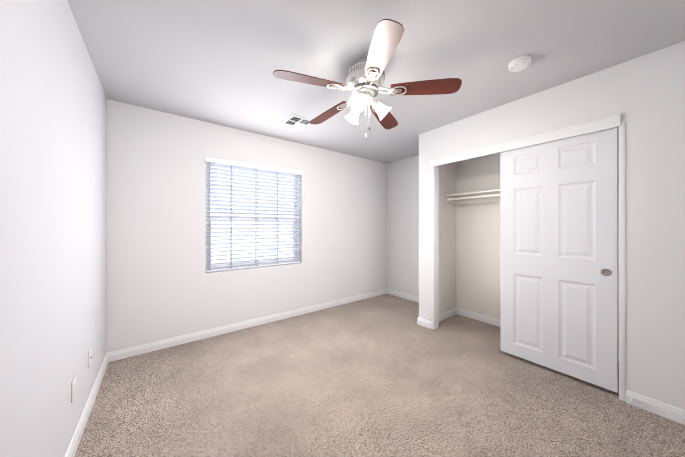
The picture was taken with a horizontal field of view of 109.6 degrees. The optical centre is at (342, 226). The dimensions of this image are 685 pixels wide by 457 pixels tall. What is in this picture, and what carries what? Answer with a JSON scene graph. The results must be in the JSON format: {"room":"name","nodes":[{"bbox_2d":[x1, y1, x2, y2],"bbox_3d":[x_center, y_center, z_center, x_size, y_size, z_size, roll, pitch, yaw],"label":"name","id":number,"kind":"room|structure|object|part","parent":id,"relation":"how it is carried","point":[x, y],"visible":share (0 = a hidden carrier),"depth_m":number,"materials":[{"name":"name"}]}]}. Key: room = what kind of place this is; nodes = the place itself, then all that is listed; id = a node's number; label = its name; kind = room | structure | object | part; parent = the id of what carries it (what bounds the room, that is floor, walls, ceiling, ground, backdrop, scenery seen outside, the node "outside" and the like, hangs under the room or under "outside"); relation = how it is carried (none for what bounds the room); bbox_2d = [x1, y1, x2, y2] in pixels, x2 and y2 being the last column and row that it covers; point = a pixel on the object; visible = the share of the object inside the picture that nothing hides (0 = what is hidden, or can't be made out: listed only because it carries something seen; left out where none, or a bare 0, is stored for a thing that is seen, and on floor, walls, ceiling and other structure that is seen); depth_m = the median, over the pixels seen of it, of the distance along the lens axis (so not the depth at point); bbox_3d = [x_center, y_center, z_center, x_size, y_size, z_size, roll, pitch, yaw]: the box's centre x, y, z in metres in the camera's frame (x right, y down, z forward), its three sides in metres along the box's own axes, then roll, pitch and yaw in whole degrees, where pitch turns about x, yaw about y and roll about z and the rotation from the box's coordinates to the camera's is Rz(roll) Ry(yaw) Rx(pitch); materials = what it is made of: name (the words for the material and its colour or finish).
{"room":"empty bedroom","nodes":[
{"label":"empty bedroom","id":0,"kind":"room"},
{"bbox_2d":[0,0,106,456],"bbox_3d":[-1.150,0.040,0.747,0.160,2.460,4.000,0,0,-37],"label":"wall","id":1,"kind":"structure","parent":0,"point":[53,214],"depth_m":1.06,"materials":[{"name":"paint"}]},
{"bbox_2d":[71,376,75,402],"bbox_3d":[-1.514,0.920,1.363,0.007,0.115,0.070,0,0,-37],"label":"electrical outlet","id":2,"kind":"object","parent":1,"relation":"attached to","point":[73,389],"visible":0.96,"depth_m":1.35,"materials":[{"name":"white plastic"}]},
{"bbox_2d":[65,351,112,456],"bbox_3d":[-1.074,1.225,0.792,0.015,0.090,3.660,0,0,-37],"label":"baseboard","id":3,"kind":"structure","parent":1,"relation":"attached to","point":[73,446],"depth_m":1.59,"materials":[{"name":"paint"}]},
{"bbox_2d":[88,348,91,367],"bbox_3d":[-1.755,0.915,1.682,0.012,0.115,0.070,0,0,-37],"label":"electrical outlet","id":4,"kind":"object","parent":1,"relation":"attached to","point":[89,357],"visible":0.98,"depth_m":1.66,"materials":[{"name":"white plastic"}]},
{"bbox_2d":[107,99,386,351],"bbox_3d":[-0.729,0.041,3.484,3.830,2.460,0.160,0,0,-37],"label":"wall","id":5,"kind":"structure","parent":0,"point":[162,284],"depth_m":2.71,"materials":[{"name":"paint"}]},
{"bbox_2d":[113,289,388,360],"bbox_3d":[-0.676,1.226,3.414,3.830,0.090,0.015,0,0,-37],"label":"baseboard","id":6,"kind":"structure","parent":5,"relation":"attached to","point":[174,341],"depth_m":2.88,"materials":[{"name":"paint"}]},
{"bbox_2d":[204,156,302,271],"bbox_3d":[-1.115,-0.132,3.174,1.244,1.333,0.175,0,0,-37],"label":"window blind","id":7,"kind":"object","parent":5,"relation":"in","point":[245,167],"depth_m":3.09,"materials":[{"name":"plastic"}]},
{"bbox_2d":[67,0,684,162],"bbox_3d":[0.436,-1.250,1.958,4.150,0.120,4.000,0,0,-37],"label":"ceiling","id":8,"kind":"structure","parent":0,"point":[219,62],"depth_m":1.66,"materials":[{"name":"paint"}]},
{"bbox_2d":[282,114,310,128],"bbox_3d":[-0.507,-1.181,2.748,0.270,0.014,0.270,0,0,-37],"label":"ceiling vent","id":9,"kind":"object","parent":8,"relation":"in","point":[293,120],"visible":0.92,"depth_m":2.73,"materials":[{"name":"white plastic"}]},
{"bbox_2d":[273,19,461,137],"bbox_3d":[0.137,-0.914,1.795,1.281,0.552,1.255,0,0,-37],"label":"fan","id":10,"kind":"object","parent":8,"relation":"hanging from","point":[369,87],"depth_m":1.66,"materials":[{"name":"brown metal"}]},
{"bbox_3d":[-0.217,-0.968,1.606,0.470,0.052,0.136,0,0,-25],"label":"fan blade","id":11,"kind":"part","parent":10,"relation":"part of","materials":[{"name":"brown wood"}]},
{"bbox_3d":[-0.116,-0.968,2.088,0.136,0.052,0.470,0,0,-43],"label":"fan blade","id":12,"kind":"part","parent":10,"relation":"part of","materials":[{"name":"brown wood"}]},
{"bbox_3d":[0.146,-0.856,1.802,0.362,0.133,0.330,0,0,-37],"label":"fan shades","id":13,"kind":"part","parent":10,"relation":"part of","materials":[{"name":"white glass"}]},
{"bbox_3d":[0.210,-0.969,1.359,0.136,0.052,0.470,0,0,-7],"label":"fan blade","id":14,"kind":"part","parent":10,"relation":"part of","materials":[{"name":"brown wood"}]},
{"bbox_3d":[0.375,-0.968,2.140,0.136,0.052,0.470,0,0,29],"label":"fan blade","id":15,"kind":"part","parent":10,"relation":"part of","materials":[{"name":"brown wood"}]},
{"bbox_3d":[0.576,-0.968,1.690,0.470,0.052,0.136,0,0,11],"label":"fan blade","id":16,"kind":"part","parent":10,"relation":"part of","materials":[{"name":"brown wood"}]},
{"bbox_2d":[508,55,531,71],"bbox_3d":[1.282,-1.167,1.748,0.136,0.046,0.136,0,0,-37],"label":"smoke detector","id":17,"kind":"object","parent":8,"relation":"attached to","point":[520,63],"visible":1,"depth_m":1.72,"materials":[{"name":"white plastic"}]},
{"bbox_2d":[75,294,684,456],"bbox_3d":[0.436,1.310,1.957,4.150,0.080,4.000,0,0,-37],"label":"floor","id":18,"kind":"structure","parent":0,"point":[385,375],"depth_m":1.76,"materials":[{"name":"carpet"}]},
{"bbox_2d":[387,155,418,296],"bbox_3d":[2.022,0.041,3.167,0.160,2.460,4.000,0,0,-37],"label":"wall","id":19,"kind":"structure","parent":0,"point":[402,219],"depth_m":4.27,"materials":[{"name":"paint"}]},
{"bbox_2d":[389,289,418,302],"bbox_3d":[1.218,1.226,4.076,0.015,0.090,1.220,0,0,-37],"label":"baseboard","id":20,"kind":"structure","parent":19,"relation":"attached to","point":[406,296],"depth_m":4.24,"materials":[{"name":"paint"}]},
{"bbox_2d":[419,41,684,409],"bbox_3d":[1.774,0.040,2.198,0.110,2.460,2.440,0,0,-37],"label":"wall","id":21,"kind":"structure","parent":0,"point":[644,95],"depth_m":1.69,"materials":[{"name":"paint"}]},
{"bbox_2d":[417,317,428,324],"bbox_3d":[1.273,1.226,3.360,0.755,0.090,0.015,0,0,-37],"label":"baseboard","id":22,"kind":"structure","parent":21,"relation":"attached to","point":[420,321],"depth_m":3.08,"materials":[{"name":"paint"}]},
{"bbox_2d":[429,308,456,324],"bbox_3d":[1.396,1.226,3.303,0.630,0.090,0.015,0,0,-37],"label":"baseboard","id":23,"kind":"structure","parent":21,"relation":"attached to","point":[452,312],"depth_m":3.34,"materials":[{"name":"paint"}]},
{"bbox_2d":[430,113,625,400],"bbox_3d":[1.607,0.228,2.398,0.138,2.085,1.570,0,0,-37],"label":"trim","id":24,"kind":"structure","parent":21,"relation":"attached to","point":[609,122],"depth_m":1.98,"materials":[{"name":"paint"}]},
{"bbox_2d":[439,127,618,351],"bbox_3d":[2.106,0.040,2.389,0.650,2.460,2.340,0,0,-37],"label":"closet","id":25,"kind":"object","parent":21,"relation":"in","point":[469,256],"visible":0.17,"depth_m":3.30,"materials":[{"name":"paint"}]},
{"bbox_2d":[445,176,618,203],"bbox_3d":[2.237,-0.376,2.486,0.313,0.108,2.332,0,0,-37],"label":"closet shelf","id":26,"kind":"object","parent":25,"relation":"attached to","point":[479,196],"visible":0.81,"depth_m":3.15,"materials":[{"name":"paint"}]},
{"bbox_2d":[457,308,618,361],"bbox_3d":[2.357,1.225,2.577,0.015,0.090,2.336,0,0,-37],"label":"baseboard","id":27,"kind":"structure","parent":25,"relation":"attached to","point":[487,319],"depth_m":3.24,"materials":[{"name":"paint"}]},
{"bbox_2d":[500,127,617,392],"bbox_3d":[1.817,0.238,2.107,0.038,1.995,0.770,0,0,-37],"label":"closet door","id":28,"kind":"structure","parent":21,"relation":"in","point":[559,255],"depth_m":2.04,"materials":[{"name":"paint"}]},
{"bbox_2d":[626,390,684,424],"bbox_3d":[2.244,1.225,1.479,0.015,0.090,0.665,0,0,-37],"label":"baseboard","id":29,"kind":"structure","parent":21,"relation":"attached to","point":[667,411],"depth_m":1.63,"materials":[{"name":"paint"}]},
{"label":"outside","id":30,"kind":"structure","parent":0,"visible":0},
{"bbox_2d":[211,166,293,262],"bbox_3d":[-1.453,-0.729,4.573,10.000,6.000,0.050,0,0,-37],"label":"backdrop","id":31,"kind":"structure","parent":30,"point":[241,252],"depth_m":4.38,"materials":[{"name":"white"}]}
]}

